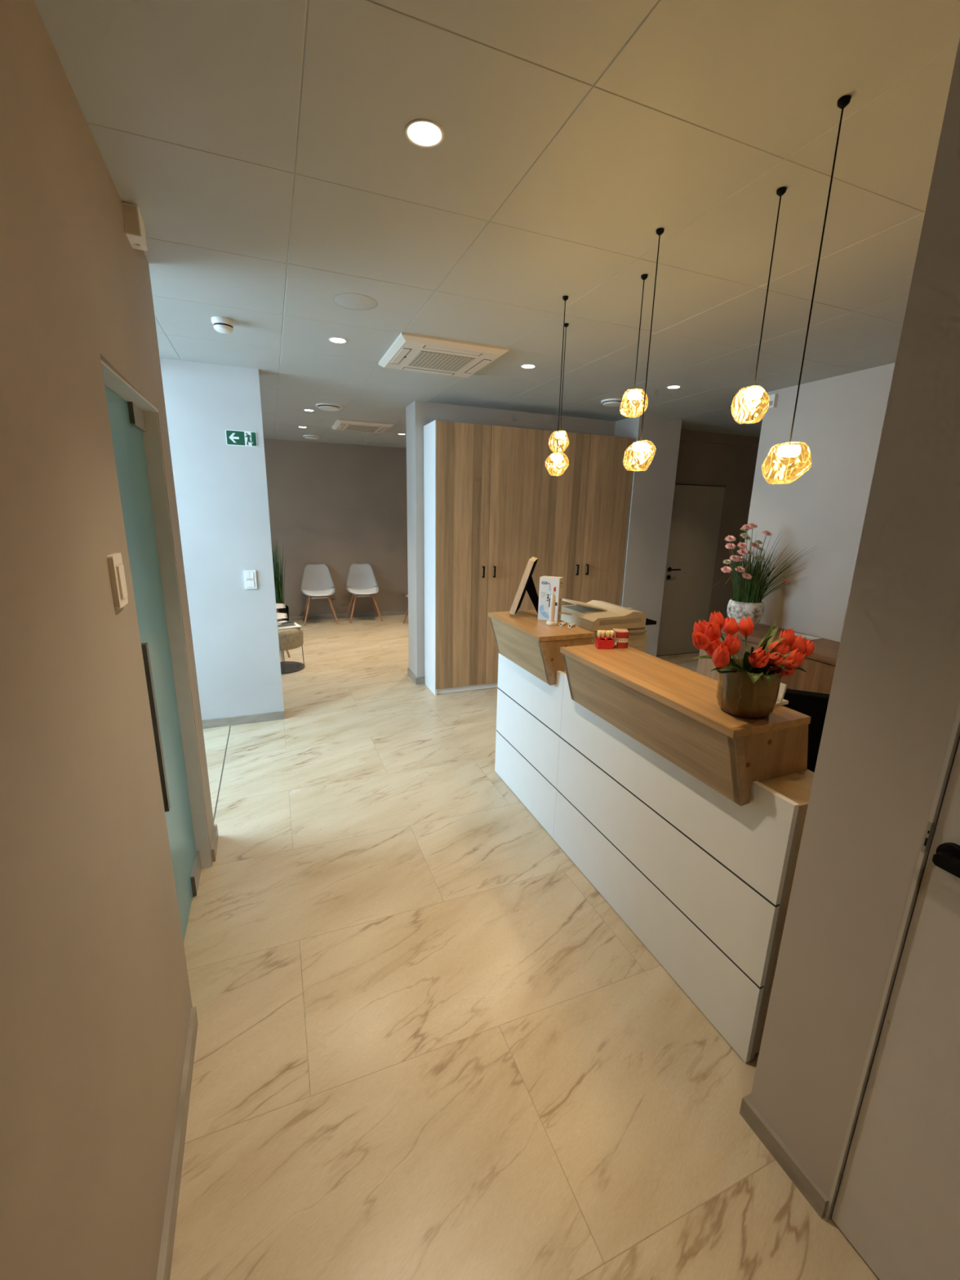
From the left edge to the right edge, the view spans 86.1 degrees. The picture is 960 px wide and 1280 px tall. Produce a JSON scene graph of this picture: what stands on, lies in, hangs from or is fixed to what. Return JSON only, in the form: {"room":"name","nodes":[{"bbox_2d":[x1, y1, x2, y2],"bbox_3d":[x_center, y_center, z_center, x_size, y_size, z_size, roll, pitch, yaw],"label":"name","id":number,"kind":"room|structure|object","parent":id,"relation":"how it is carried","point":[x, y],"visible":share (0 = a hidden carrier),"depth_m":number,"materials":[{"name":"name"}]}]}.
{"room":"dental clinic","nodes":[
{"label":"dental clinic","id":0,"kind":"room"},
{"bbox_2d":[0,0,213,1279],"bbox_3d":[-0.651,0.345,0.055,0.586,2.555,4.834,-5,15,-23],"label":"wall","id":1,"kind":"structure","parent":0,"point":[95,1001],"depth_m":0.89,"materials":[{"name":"beige paint"}]},
{"bbox_2d":[106,552,128,608],"bbox_3d":[-0.838,-0.139,1.193,0.016,0.120,0.082,-5,15,-23],"label":"light switch","id":2,"kind":"object","parent":1,"relation":"attached to","point":[116,569],"visible":1,"depth_m":1.17,"materials":[{"name":"beige plastic"}]},
{"bbox_2d":[121,202,147,251],"bbox_3d":[-1.116,-1.333,1.662,0.042,0.086,0.106,-5,15,-23],"label":"fire alarm","id":3,"kind":"object","parent":1,"relation":"attached to","point":[134,223],"visible":1,"depth_m":1.62,"materials":[{"name":"white plastic"}]},
{"bbox_2d":[104,385,201,941],"bbox_3d":[-1.130,0.190,1.812,0.070,1.980,0.786,-5,15,-23],"label":"door","id":4,"kind":"structure","parent":1,"relation":"in","point":[126,420],"depth_m":1.88,"materials":[{"name":"teal glass"}]},
{"bbox_2d":[101,360,211,869],"bbox_3d":[-1.148,0.196,1.788,0.139,1.984,0.804,-4,15,-21],"label":"trim","id":5,"kind":"structure","parent":1,"relation":"attached to","point":[152,442],"depth_m":2.09,"materials":[{"name":"paint"}]},
{"bbox_2d":[155,1006,198,1279],"bbox_3d":[-0.212,1.641,0.036,0.014,0.068,3.661,-5,15,-23],"label":"baseboard","id":6,"kind":"structure","parent":1,"relation":"attached to","point":[164,1266],"depth_m":1.29,"materials":[{"name":"stone"}]},
{"bbox_2d":[211,823,218,862],"bbox_3d":[-1.505,1.011,2.451,0.448,0.068,0.214,-4,15,-21],"label":"baseboard","id":7,"kind":"structure","parent":1,"relation":"attached to","point":[215,839],"depth_m":2.50,"materials":[{"name":"stone"}]},
{"bbox_2d":[213,725,231,820],"bbox_3d":[-1.656,0.830,3.307,0.006,0.003,1.470,-4,15,-21],"label":"trim","id":8,"kind":"structure","parent":1,"relation":"attached to","point":[229,726],"depth_m":3.21,"materials":[{"name":"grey metal"}]},
{"bbox_2d":[160,358,284,719],"bbox_3d":[-2.056,-0.592,3.690,1.050,2.555,0.166,-4,15,-21],"label":"wall pillar","id":9,"kind":"structure","parent":0,"point":[220,488],"depth_m":3.66,"materials":[{"name":"paint"}]},
{"bbox_2d":[225,429,257,446],"bbox_3d":[-1.649,-1.395,3.553,0.196,0.099,0.006,-4,15,-21],"label":"exit sign","id":10,"kind":"object","parent":9,"relation":"attached to","point":[233,437],"visible":1,"depth_m":3.55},
{"bbox_2d":[201,711,284,728],"bbox_3d":[-1.966,0.629,3.943,0.871,0.068,0.012,-4,15,-21],"label":"baseboard","id":11,"kind":"structure","parent":9,"relation":"attached to","point":[273,716],"depth_m":3.99,"materials":[{"name":"stone"}]},
{"bbox_2d":[243,569,257,589],"bbox_3d":[-1.689,-0.445,3.778,0.083,0.138,0.014,-4,15,-21],"label":"light switch","id":12,"kind":"object","parent":9,"relation":"attached to","point":[250,575],"visible":1,"depth_m":3.77,"materials":[{"name":"white plastic"}]},
{"bbox_2d":[263,438,408,615],"bbox_3d":[-2.776,-1.550,7.474,5.300,2.555,0.100,-4,15,-21],"label":"wall","id":13,"kind":"structure","parent":0,"point":[337,506],"depth_m":7.64,"materials":[{"name":"beige paint"}]},
{"bbox_2d":[288,609,408,620],"bbox_3d":[-2.783,-0.331,7.723,5.100,0.070,0.012,-4,15,-21],"label":"baseboard","id":14,"kind":"structure","parent":13,"relation":"attached to","point":[388,612],"depth_m":7.99,"materials":[{"name":"stone"}]},
{"bbox_2d":[33,0,959,448],"bbox_3d":[-0.353,-1.816,3.361,11.267,0.060,13.046,-4,15,-21],"label":"ceiling","id":15,"kind":"structure","parent":0,"point":[266,158],"depth_m":1.46,"materials":[{"name":"paint"}]},
{"bbox_2d":[211,315,234,333],"bbox_3d":[-1.300,-1.589,2.601,0.106,0.055,0.106,-4,15,-21],"label":"smoke detector","id":16,"kind":"object","parent":15,"relation":"attached to","point":[226,326],"visible":1,"depth_m":2.57,"materials":[{"name":"white plastic"}]},
{"bbox_2d":[302,435,319,439],"bbox_3d":[-2.196,-2.639,6.697,0.210,0.034,0.210,-4,15,-21],"label":"ceiling vent","id":17,"kind":"object","parent":15,"relation":"in","point":[308,437],"visible":1,"depth_m":6.65,"materials":[{"name":"plastic"}]},
{"bbox_2d":[315,403,342,411],"bbox_3d":[-1.379,-2.122,4.693,0.236,0.034,0.236,-4,15,-21],"label":"ceiling vent","id":18,"kind":"object","parent":15,"relation":"in","point":[325,406],"visible":1,"depth_m":4.65,"materials":[{"name":"plastic"}]},
{"bbox_2d":[328,337,346,343],"bbox_3d":[-0.792,-1.669,2.864,0.098,0.003,0.098,-4,15,-21],"label":"recessed light","id":19,"kind":"object","parent":15,"relation":"in","point":[335,340],"visible":1,"depth_m":2.87,"materials":[{"name":"white plastic"}]},
{"bbox_2d":[333,293,377,310],"bbox_3d":[-0.564,-1.532,2.329,0.194,0.001,0.194,-4,15,-21],"label":"ceiling hatch","id":20,"kind":"object","parent":15,"relation":"attached to","point":[353,301],"visible":1,"depth_m":2.33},
{"bbox_2d":[331,418,394,433],"bbox_3d":[-1.318,-2.382,5.746,0.595,0.034,0.620,-4,15,-21],"label":"air conditioner","id":21,"kind":"object","parent":15,"relation":"attached to","point":[340,424],"visible":1,"depth_m":5.59,"materials":[{"name":"plastic"}]},
{"bbox_2d":[345,425,379,431],"bbox_3d":[-1.319,-2.367,5.750,0.330,0.003,0.330,-4,15,-21],"label":"grille","id":22,"kind":"object","parent":21,"relation":"attached to","point":[359,428],"depth_m":5.73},
{"bbox_2d":[404,119,444,147],"bbox_3d":[-0.138,-1.260,1.280,0.098,0.003,0.098,-4,15,-21],"label":"recessed light","id":23,"kind":"object","parent":15,"relation":"in","point":[421,133],"visible":1,"depth_m":1.28,"materials":[{"name":"white plastic"}]},
{"bbox_2d":[378,332,509,377],"bbox_3d":[-0.242,-1.702,3.113,0.623,0.034,0.640,-4,15,-21],"label":"air conditioner","id":24,"kind":"object","parent":15,"relation":"attached to","point":[409,351],"visible":1,"depth_m":2.99,"materials":[{"name":"plastic"}]},
{"bbox_2d":[406,350,475,372],"bbox_3d":[-0.242,-1.687,3.116,0.330,0.003,0.330,-4,15,-21],"label":"grille","id":25,"kind":"object","parent":24,"relation":"attached to","point":[428,359],"depth_m":3.09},
{"bbox_2d":[520,364,536,368],"bbox_3d":[0.309,-1.749,3.287,0.098,0.003,0.098,-4,15,-21],"label":"recessed light","id":26,"kind":"object","parent":15,"relation":"in","point":[525,366],"visible":1,"depth_m":3.28,"materials":[{"name":"white plastic"}]},
{"bbox_2d":[545,295,568,475],"bbox_3d":[0.364,-1.125,2.311,0.111,0.738,0.102,3,14,5],"label":"pendant lamp","id":27,"kind":"object","parent":15,"relation":"hanging from","point":[557,456],"visible":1,"depth_m":2.35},
{"bbox_2d":[548,323,568,452],"bbox_3d":[0.414,-1.272,2.612,0.106,0.597,0.107,-4,15,-21],"label":"pendant lamp","id":28,"kind":"object","parent":15,"relation":"hanging from","point":[562,434],"visible":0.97,"depth_m":2.64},
{"bbox_2d":[600,398,626,406],"bbox_3d":[1.100,-1.952,4.239,0.200,0.034,0.200,-4,15,-21],"label":"ceiling vent","id":29,"kind":"object","parent":15,"relation":"in","point":[611,402],"visible":0.99,"depth_m":4.20,"materials":[{"name":"plastic"}]},
{"bbox_2d":[619,274,648,417],"bbox_3d":[0.643,-1.174,2.070,0.106,0.514,0.111,-4,15,-21],"label":"pendant lamp","id":30,"kind":"object","parent":15,"relation":"hanging from","point":[635,394],"visible":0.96,"depth_m":2.09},
{"bbox_2d":[622,227,664,471],"bbox_3d":[0.582,-0.979,1.774,0.110,0.754,0.106,5,14,15],"label":"pendant lamp","id":31,"kind":"object","parent":15,"relation":"hanging from","point":[641,446],"visible":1,"depth_m":1.81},
{"bbox_2d":[731,186,786,423],"bbox_3d":[0.848,-0.983,1.537,0.105,0.619,0.101,-4,15,-21],"label":"pendant lamp","id":32,"kind":"object","parent":15,"relation":"hanging from","point":[756,392],"visible":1,"depth_m":1.57,"materials":[{"name":"metal"}]},
{"bbox_2d":[761,95,851,484],"bbox_3d":[0.801,-0.808,1.248,0.104,0.821,0.105,-4,15,-21],"label":"pendant lamp","id":33,"kind":"object","parent":15,"relation":"hanging from","point":[784,451],"visible":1,"depth_m":1.27,"materials":[{"name":"metal"}]},
{"bbox_2d":[405,400,615,677],"bbox_3d":[0.551,-0.937,5.316,2.575,2.555,0.328,-4,15,-21],"label":"wall column","id":34,"kind":"structure","parent":0,"point":[419,414],"depth_m":4.75,"materials":[{"name":"grey paint"}]},
{"bbox_2d":[407,667,424,684],"bbox_3d":[-0.643,0.358,5.152,0.086,0.068,0.342,-4,15,-21],"label":"baseboard","id":35,"kind":"structure","parent":34,"relation":"attached to","point":[416,680],"depth_m":5.01,"materials":[{"name":"stone"}]},
{"bbox_2d":[169,614,879,1279],"bbox_3d":[-0.032,0.850,3.541,10.800,0.080,10.800,-4,15,-21],"label":"floor","id":36,"kind":"structure","parent":0,"point":[428,1046],"depth_m":1.62,"materials":[{"name":"tile"}]},
{"bbox_2d":[271,541,288,621],"bbox_3d":[-2.864,-0.802,7.192,0.298,1.236,0.308,1,14,-3],"label":"potted grass","id":37,"kind":"object","parent":36,"relation":"on","point":[279,597],"depth_m":7.18,"materials":[{"name":"plant"}]},
{"bbox_2d":[278,604,288,621],"bbox_3d":[-2.875,-0.339,7.312,0.300,0.280,0.300,-4,15,-21],"label":"pot","id":38,"kind":"object","parent":37,"relation":"attached to","point":[286,610],"depth_m":7.24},
{"bbox_2d":[275,603,285,620],"bbox_3d":[-2.664,-0.403,6.426,0.435,0.849,0.490,-4,15,-21],"label":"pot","id":39,"kind":"object","parent":36,"relation":"on","point":[278,606],"visible":0.15,"depth_m":6.51,"materials":[{"name":"white plastic"}]},
{"bbox_2d":[276,612,290,657],"bbox_3d":[-2.416,-0.250,5.834,0.435,0.849,0.490,-4,15,-21],"label":"shell chair","id":40,"kind":"object","parent":36,"relation":"on","point":[280,615],"visible":0.18,"depth_m":5.87,"materials":[{"name":"white plastic"}]},
{"bbox_2d":[277,624,305,673],"bbox_3d":[-2.064,0.077,5.362,0.432,0.448,0.434,-4,15,-21],"label":"footstool","id":41,"kind":"object","parent":36,"relation":"on","point":[289,638],"visible":0.48,"depth_m":5.24,"materials":[{"name":"beige fabric"}]},
{"bbox_2d":[277,622,302,630],"bbox_3d":[-2.021,-0.140,5.280,0.300,0.011,0.230,-9,17,-35],"label":"magazine","id":42,"kind":"object","parent":41,"relation":"on","point":[297,625],"visible":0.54,"depth_m":5.22,"materials":[{"name":"white paper"}]},
{"bbox_2d":[277,623,295,627],"bbox_3d":[-2.070,-0.153,5.279,0.270,0.011,0.210,-11,19,-41],"label":"magazine","id":43,"kind":"object","parent":42,"relation":"on","point":[291,624],"visible":0.21,"depth_m":5.24,"materials":[{"name":"white paper"}]},
{"bbox_2d":[277,619,294,626],"bbox_3d":[-2.081,-0.169,5.292,0.200,0.012,0.260,11,17,35],"label":"magazine","id":44,"kind":"object","parent":43,"relation":"on","point":[280,623],"visible":0.42,"depth_m":5.32,"materials":[{"name":"white paper"}]},
{"bbox_2d":[300,564,338,626],"bbox_3d":[-2.363,-0.671,7.529,0.490,0.849,0.435,-4,15,-21],"label":"shell chair","id":45,"kind":"object","parent":36,"relation":"on","point":[317,582],"visible":1,"depth_m":7.62,"materials":[{"name":"plastic"}]},
{"bbox_2d":[345,563,382,623],"bbox_3d":[-1.763,-0.716,7.764,0.490,0.849,0.435,-4,15,-21],"label":"shell chair","id":46,"kind":"object","parent":36,"relation":"on","point":[361,581],"visible":1,"depth_m":7.86,"materials":[{"name":"white plastic"}]},
{"bbox_2d":[423,419,543,695],"bbox_3d":[0.013,-0.706,4.753,0.987,2.354,0.386,-4,15,-21],"label":"wardrobe","id":47,"kind":"object","parent":36,"relation":"on","point":[482,482],"visible":0.9,"depth_m":4.54,"materials":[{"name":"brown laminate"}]},
{"bbox_2d":[534,430,635,610],"bbox_3d":[0.931,-0.774,5.113,0.987,2.354,0.386,-4,15,-21],"label":"wardrobe","id":48,"kind":"object","parent":36,"relation":"on","point":[584,510],"visible":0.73,"depth_m":4.85,"materials":[{"name":"brown laminate"}]},
{"bbox_2d":[488,609,814,1062],"bbox_3d":[0.824,0.538,2.481,0.980,1.075,1.960,-4,15,-21],"label":"reception desk","id":49,"kind":"object","parent":36,"relation":"on","point":[686,814],"visible":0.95,"depth_m":1.83,"materials":[{"name":"white laminate"}]},
{"bbox_2d":[509,556,538,614],"bbox_3d":[0.279,-0.306,2.928,0.186,0.319,0.220,4,14,11],"label":"picture frame","id":50,"kind":"object","parent":49,"relation":"on","point":[526,584],"visible":0.95,"depth_m":2.86,"materials":[{"name":"brown wood"}]},
{"bbox_2d":[488,609,594,641],"bbox_3d":[0.304,-0.086,2.761,0.305,0.022,0.629,-4,15,-21],"label":"countertop","id":51,"kind":"structure","parent":49,"relation":"on","point":[527,623],"depth_m":2.63,"materials":[{"name":"brown wood"}]},
{"bbox_2d":[537,575,563,621],"bbox_3d":[0.385,-0.227,2.804,0.112,0.232,0.074,8,15,24],"label":"box","id":52,"kind":"object","parent":49,"relation":"on","point":[547,584],"visible":0.99,"depth_m":2.77,"materials":[{"name":"cardboard"}]},
{"bbox_2d":[539,582,556,612],"bbox_3d":[0.369,-0.230,2.770,0.068,0.158,0.072,-4,15,-21],"label":"picture","id":53,"kind":"object","parent":52,"relation":"attached to","point":[546,589],"depth_m":2.77},
{"bbox_2d":[546,586,551,615],"bbox_3d":[0.375,-0.208,2.773,0.024,0.170,0.001,7,15,23],"label":"print","id":54,"kind":"object","parent":52,"relation":"attached to","point":[548,613],"depth_m":2.77},
{"bbox_2d":[557,577,563,620],"label":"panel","id":55,"kind":"object","parent":52,"relation":"attached to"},
{"bbox_2d":[546,590,556,625],"bbox_3d":[0.378,-0.169,2.682,0.056,0.179,0.056,7,15,23],"label":"electric toothbrush","id":56,"kind":"object","parent":49,"relation":"on","point":[552,600],"visible":1,"depth_m":2.68,"materials":[{"name":"white plastic"}]},
{"bbox_2d":[537,637,593,685],"bbox_3d":[0.431,0.103,2.528,0.329,0.226,0.022,-4,15,-21],"label":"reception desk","id":57,"kind":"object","parent":49,"relation":"on","point":[553,646],"depth_m":2.49,"materials":[{"name":"brown wood"}]},
{"bbox_2d":[595,629,616,648],"bbox_3d":[0.550,-0.003,2.239,0.080,0.079,0.047,1,14,-2],"label":"model","id":58,"kind":"object","parent":49,"relation":"on","point":[608,642],"visible":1,"depth_m":2.23},
{"bbox_2d":[560,598,656,652],"bbox_3d":[0.741,-0.062,3.256,0.585,0.380,0.442,-4,15,-21],"label":"printer","id":59,"kind":"object","parent":49,"relation":"on","point":[593,615],"visible":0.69,"depth_m":3.11,"materials":[{"name":"beige plastic"}]},
{"bbox_2d":[562,598,607,610],"bbox_3d":[0.635,-0.230,3.248,0.225,0.055,0.260,-4,15,-21],"label":"tray","id":60,"kind":"object","parent":59,"relation":"on","point":[580,606],"depth_m":3.24,"materials":[{"name":"beige plastic"}]},
{"bbox_2d":[645,617,656,625],"bbox_3d":[0.979,-0.156,3.297,0.099,0.048,0.340,-4,15,-21],"label":"tray","id":61,"kind":"object","parent":59,"relation":"on","point":[648,621],"depth_m":3.15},
{"bbox_2d":[612,628,629,648],"bbox_3d":[0.619,-0.006,2.264,0.068,0.075,0.056,2,14,3],"label":"model","id":62,"kind":"object","parent":49,"relation":"on","point":[622,635],"visible":0.73,"depth_m":2.24},
{"bbox_2d":[560,644,811,737],"bbox_3d":[0.664,0.140,1.885,0.305,0.022,0.932,-4,15,-21],"label":"countertop","id":63,"kind":"structure","parent":49,"relation":"on","point":[693,694],"depth_m":1.76,"materials":[{"name":"brown wood"}]},
{"bbox_2d":[692,610,813,719],"bbox_3d":[0.804,0.070,1.528,0.517,0.291,0.223,-4,15,-21],"label":"tulips","id":64,"kind":"object","parent":49,"relation":"on","point":[748,686],"visible":1,"depth_m":1.47,"materials":[{"name":"red plant"}]},
{"bbox_2d":[692,631,709,649],"bbox_3d":[0.625,0.002,1.457,0.051,0.056,0.045,-4,15,-21],"label":"flower","id":65,"kind":"object","parent":64,"relation":"on","point":[700,640],"depth_m":1.45,"materials":[{"name":"red plant"}]},
{"bbox_2d":[693,619,711,634],"bbox_3d":[0.653,-0.030,1.505,0.053,0.061,0.049,-4,15,-21],"label":"flower","id":66,"kind":"object","parent":64,"relation":"on","point":[704,628],"depth_m":1.49,"materials":[{"name":"red plant"}]},
{"bbox_2d":[703,620,720,642],"bbox_3d":[0.671,-0.025,1.482,0.047,0.066,0.048,-4,15,-21],"label":"flower","id":67,"kind":"object","parent":64,"relation":"on","point":[712,630],"depth_m":1.47,"materials":[{"name":"red plant"}]},
{"bbox_2d":[706,638,724,655],"bbox_3d":[0.672,0.026,1.461,0.050,0.064,0.052,-4,15,-21],"label":"flower","id":68,"kind":"object","parent":64,"relation":"on","point":[714,642],"depth_m":1.45,"materials":[{"name":"red plant"}]},
{"bbox_2d":[709,610,724,630],"bbox_3d":[0.720,-0.059,1.560,0.043,0.062,0.044,-4,15,-21],"label":"flower","id":69,"kind":"object","parent":64,"relation":"on","point":[718,618],"depth_m":1.55,"materials":[{"name":"red plant"}]},
{"bbox_2d":[711,645,729,668],"bbox_3d":[0.654,0.046,1.393,0.046,0.065,0.045,-4,15,-21],"label":"flower","id":70,"kind":"object","parent":64,"relation":"on","point":[720,657],"depth_m":1.38,"materials":[{"name":"red plant"}]},
{"bbox_2d":[722,616,738,636],"bbox_3d":[0.774,-0.041,1.585,0.048,0.062,0.046,-4,15,-21],"label":"flower","id":71,"kind":"object","parent":64,"relation":"on","point":[731,626],"depth_m":1.57,"materials":[{"name":"red plant"}]},
{"bbox_2d":[723,633,740,655],"bbox_3d":[0.727,0.013,1.481,0.045,0.066,0.047,-4,15,-21],"label":"flower","id":72,"kind":"object","parent":64,"relation":"on","point":[733,645],"depth_m":1.46,"materials":[{"name":"red plant"}]},
{"bbox_2d":[737,616,754,636],"bbox_3d":[0.825,-0.043,1.594,0.045,0.065,0.045,-4,15,-21],"label":"flower","id":73,"kind":"object","parent":64,"relation":"on","point":[745,628],"depth_m":1.58,"materials":[{"name":"red plant"}]},
{"bbox_2d":[716,658,782,719],"bbox_3d":[0.795,0.146,1.529,0.163,0.143,0.163,-4,15,-21],"label":"pot","id":74,"kind":"object","parent":64,"relation":"on","point":[748,692],"depth_m":1.47,"materials":[{"name":"brown ceramic"}]},
{"bbox_2d":[748,646,769,667],"bbox_3d":[0.787,0.049,1.446,0.049,0.064,0.053,-4,15,-21],"label":"flower","id":75,"kind":"object","parent":64,"relation":"on","point":[758,658],"depth_m":1.44,"materials":[{"name":"red plant"}]},
{"bbox_2d":[765,652,783,670],"bbox_3d":[0.833,0.060,1.459,0.047,0.058,0.047,-4,15,-21],"label":"flower","id":76,"kind":"object","parent":64,"relation":"on","point":[775,660],"depth_m":1.44,"materials":[{"name":"red plant"}]},
{"bbox_2d":[768,640,789,656],"bbox_3d":[0.886,0.026,1.526,0.055,0.061,0.050,-4,15,-21],"label":"flower","id":77,"kind":"object","parent":64,"relation":"on","point":[775,646],"depth_m":1.51,"materials":[{"name":"red plant"}]},
{"bbox_2d":[775,657,798,676],"bbox_3d":[0.880,0.080,1.476,0.053,0.054,0.048,-4,15,-21],"label":"flower","id":78,"kind":"object","parent":64,"relation":"on","point":[790,664],"depth_m":1.46,"materials":[{"name":"red plant"}]},
{"bbox_2d":[778,628,795,647],"bbox_3d":[0.954,-0.006,1.591,0.048,0.065,0.047,-4,15,-21],"label":"flower","id":79,"kind":"object","parent":64,"relation":"on","point":[788,635],"depth_m":1.57,"materials":[{"name":"red plant"}]},
{"bbox_2d":[784,648,805,666],"bbox_3d":[0.920,0.054,1.503,0.050,0.058,0.045,-4,15,-21],"label":"flower","id":80,"kind":"object","parent":64,"relation":"on","point":[797,658],"depth_m":1.49,"materials":[{"name":"red plant"}]},
{"bbox_2d":[788,635,807,653],"bbox_3d":[0.978,0.014,1.584,0.052,0.066,0.050,-4,15,-21],"label":"flower","id":81,"kind":"object","parent":64,"relation":"on","point":[795,642],"depth_m":1.57,"materials":[{"name":"red plant"}]},
{"bbox_2d":[801,639,813,656],"bbox_3d":[1.022,0.026,1.604,0.052,0.054,0.044,-4,15,-21],"label":"flower","id":82,"kind":"object","parent":64,"relation":"on","point":[809,646],"depth_m":1.59,"materials":[{"name":"red plant"}]},
{"bbox_2d":[728,724,808,805],"bbox_3d":[0.848,0.365,1.516,0.329,0.226,0.022,-4,15,-21],"label":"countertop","id":83,"kind":"structure","parent":49,"relation":"on","point":[786,754],"depth_m":1.50,"materials":[{"name":"brown wood"}]},
{"bbox_2d":[775,683,788,706],"bbox_3d":[0.921,0.163,1.631,0.072,0.067,0.084,-5,15,-25],"label":"card stand","id":84,"kind":"object","parent":49,"relation":"on","point":[780,701],"visible":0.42,"depth_m":1.60,"materials":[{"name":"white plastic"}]},
{"bbox_2d":[697,622,839,693],"bbox_3d":[2.312,0.517,3.171,0.464,0.847,2.195,-4,15,-21],"label":"sideboard","id":85,"kind":"object","parent":36,"relation":"on","point":[818,677],"visible":0.08,"depth_m":3.27,"materials":[{"name":"brown wood"}]},
{"bbox_2d":[706,523,815,626],"bbox_3d":[1.944,-0.474,3.788,0.757,0.761,0.562,2,14,4],"label":"potted plant","id":86,"kind":"object","parent":85,"relation":"on","point":[749,587],"visible":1,"depth_m":3.72,"materials":[{"name":"plant"}]},
{"bbox_2d":[720,565,732,573],"bbox_3d":[1.729,-0.495,3.605,0.068,0.044,0.066,-4,15,-21],"label":"flower","id":87,"kind":"object","parent":86,"relation":"on","point":[726,569],"depth_m":3.60,"materials":[{"name":"pink plant"}]},
{"bbox_2d":[724,542,735,549],"bbox_3d":[1.778,-0.667,3.648,0.070,0.041,0.065,-4,15,-21],"label":"flower","id":88,"kind":"object","parent":86,"relation":"on","point":[728,545],"depth_m":3.64,"materials":[{"name":"pink plant"}]},
{"bbox_2d":[724,535,736,541],"bbox_3d":[1.757,-0.713,3.605,0.069,0.041,0.066,-4,15,-21],"label":"flower","id":89,"kind":"object","parent":86,"relation":"on","point":[728,538],"depth_m":3.60,"materials":[{"name":"pink plant"}]},
{"bbox_2d":[729,555,740,561],"bbox_3d":[1.792,-0.575,3.612,0.069,0.041,0.066,-4,15,-21],"label":"flower","id":90,"kind":"object","parent":86,"relation":"on","point":[734,557],"depth_m":3.60,"materials":[{"name":"pink plant"}]},
{"bbox_2d":[737,542,747,548],"bbox_3d":[1.828,-0.660,3.580,0.068,0.042,0.063,-4,15,-21],"label":"flower","id":91,"kind":"object","parent":86,"relation":"on","point":[740,544],"depth_m":3.57,"materials":[{"name":"pink plant"}]},
{"bbox_2d":[737,548,747,555],"bbox_3d":[1.852,-0.621,3.623,0.071,0.042,0.066,-4,15,-21],"label":"flower","id":92,"kind":"object","parent":86,"relation":"on","point":[743,552],"depth_m":3.62,"materials":[{"name":"pink plant"}]},
{"bbox_2d":[726,598,764,626],"bbox_3d":[1.982,-0.197,3.848,0.246,0.197,0.246,-4,15,-21],"label":"pot","id":93,"kind":"object","parent":86,"relation":"on","point":[737,608],"depth_m":3.75,"materials":[{"name":"ceramic"}]},
{"bbox_2d":[741,572,752,579],"bbox_3d":[1.904,-0.457,3.665,0.069,0.041,0.065,-4,15,-21],"label":"flower","id":94,"kind":"object","parent":86,"relation":"on","point":[746,575],"depth_m":3.66,"materials":[{"name":"pink plant"}]},
{"bbox_2d":[742,524,752,529],"bbox_3d":[1.879,-0.794,3.612,0.072,0.038,0.064,-4,15,-21],"label":"flower","id":95,"kind":"object","parent":86,"relation":"on","point":[746,526],"depth_m":3.61,"materials":[{"name":"pink plant"}]},
{"bbox_2d":[794,632,820,639],"bbox_3d":[2.262,-0.026,3.591,0.110,0.002,0.180,-6,16,-27],"label":"paper sheet","id":96,"kind":"object","parent":85,"relation":"on","point":[807,637],"visible":0.71,"depth_m":3.57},
{"bbox_2d":[782,688,830,772],"bbox_3d":[1.410,0.635,2.385,0.562,0.956,0.591,7,15,22],"label":"office chair","id":97,"kind":"object","parent":36,"relation":"on","point":[813,704],"visible":0.02,"depth_m":2.07,"materials":[{"name":"black fabric"}]},
{"bbox_2d":[614,415,681,657],"bbox_3d":[1.633,-0.927,5.375,0.505,2.555,0.370,-4,15,-21],"label":"wall","id":98,"kind":"structure","parent":0,"point":[652,490],"depth_m":5.12,"materials":[{"name":"grey paint"}]},
{"bbox_2d":[675,440,758,622],"bbox_3d":[2.955,-1.116,6.257,2.600,2.555,0.100,-4,15,-21],"label":"wall","id":99,"kind":"structure","parent":0,"point":[733,467],"depth_m":6.04,"materials":[{"name":"beige paint"}]},
{"bbox_2d":[656,483,725,656],"bbox_3d":[2.493,-0.789,6.058,0.764,1.996,0.069,-4,15,-21],"label":"door","id":100,"kind":"structure","parent":99,"relation":"in","point":[696,512],"depth_m":6.05,"materials":[{"name":"beige paint"}]},
{"bbox_2d":[680,429,759,447],"bbox_3d":[2.958,-2.282,5.877,2.510,0.104,0.045,-4,15,-21],"label":"trim","id":101,"kind":"structure","parent":99,"relation":"attached to","point":[686,435],"depth_m":5.74,"materials":[{"name":"beige paint"}]},
{"bbox_2d":[742,362,895,641],"bbox_3d":[3.888,-0.433,3.596,2.900,2.555,2.365,-4,15,-21],"label":"wall","id":102,"kind":"structure","parent":0,"point":[840,419],"depth_m":3.53,"materials":[{"name":"grey paint"}]},
{"bbox_2d":[767,393,777,408],"bbox_3d":[2.144,-1.749,3.765,0.033,0.090,0.050,-4,15,-21],"label":"wall sensor","id":103,"kind":"object","parent":102,"relation":"attached to","point":[773,397],"visible":0.86,"depth_m":3.75,"materials":[{"name":"white plastic"}]},
{"bbox_2d":[749,37,959,1198],"bbox_3d":[2.466,0.360,0.281,2.465,2.555,2.915,-4,15,-21],"label":"wall","id":104,"kind":"structure","parent":0,"point":[894,700],"depth_m":1.05,"materials":[{"name":"grey paint"}]},
{"bbox_2d":[739,1093,828,1218],"bbox_3d":[0.864,1.338,1.376,0.178,0.058,0.241,-4,15,-21],"label":"baseboard","id":105,"kind":"structure","parent":104,"relation":"attached to","point":[803,1181],"depth_m":1.33,"materials":[{"name":"stone"}]},
{"bbox_2d":[824,701,959,1279],"bbox_3d":[1.038,0.478,0.575,0.082,2.120,0.930,-4,15,-21],"label":"door","id":106,"kind":"structure","parent":104,"relation":"in","point":[895,1195],"depth_m":1.04,"materials":[{"name":"grey paint"}]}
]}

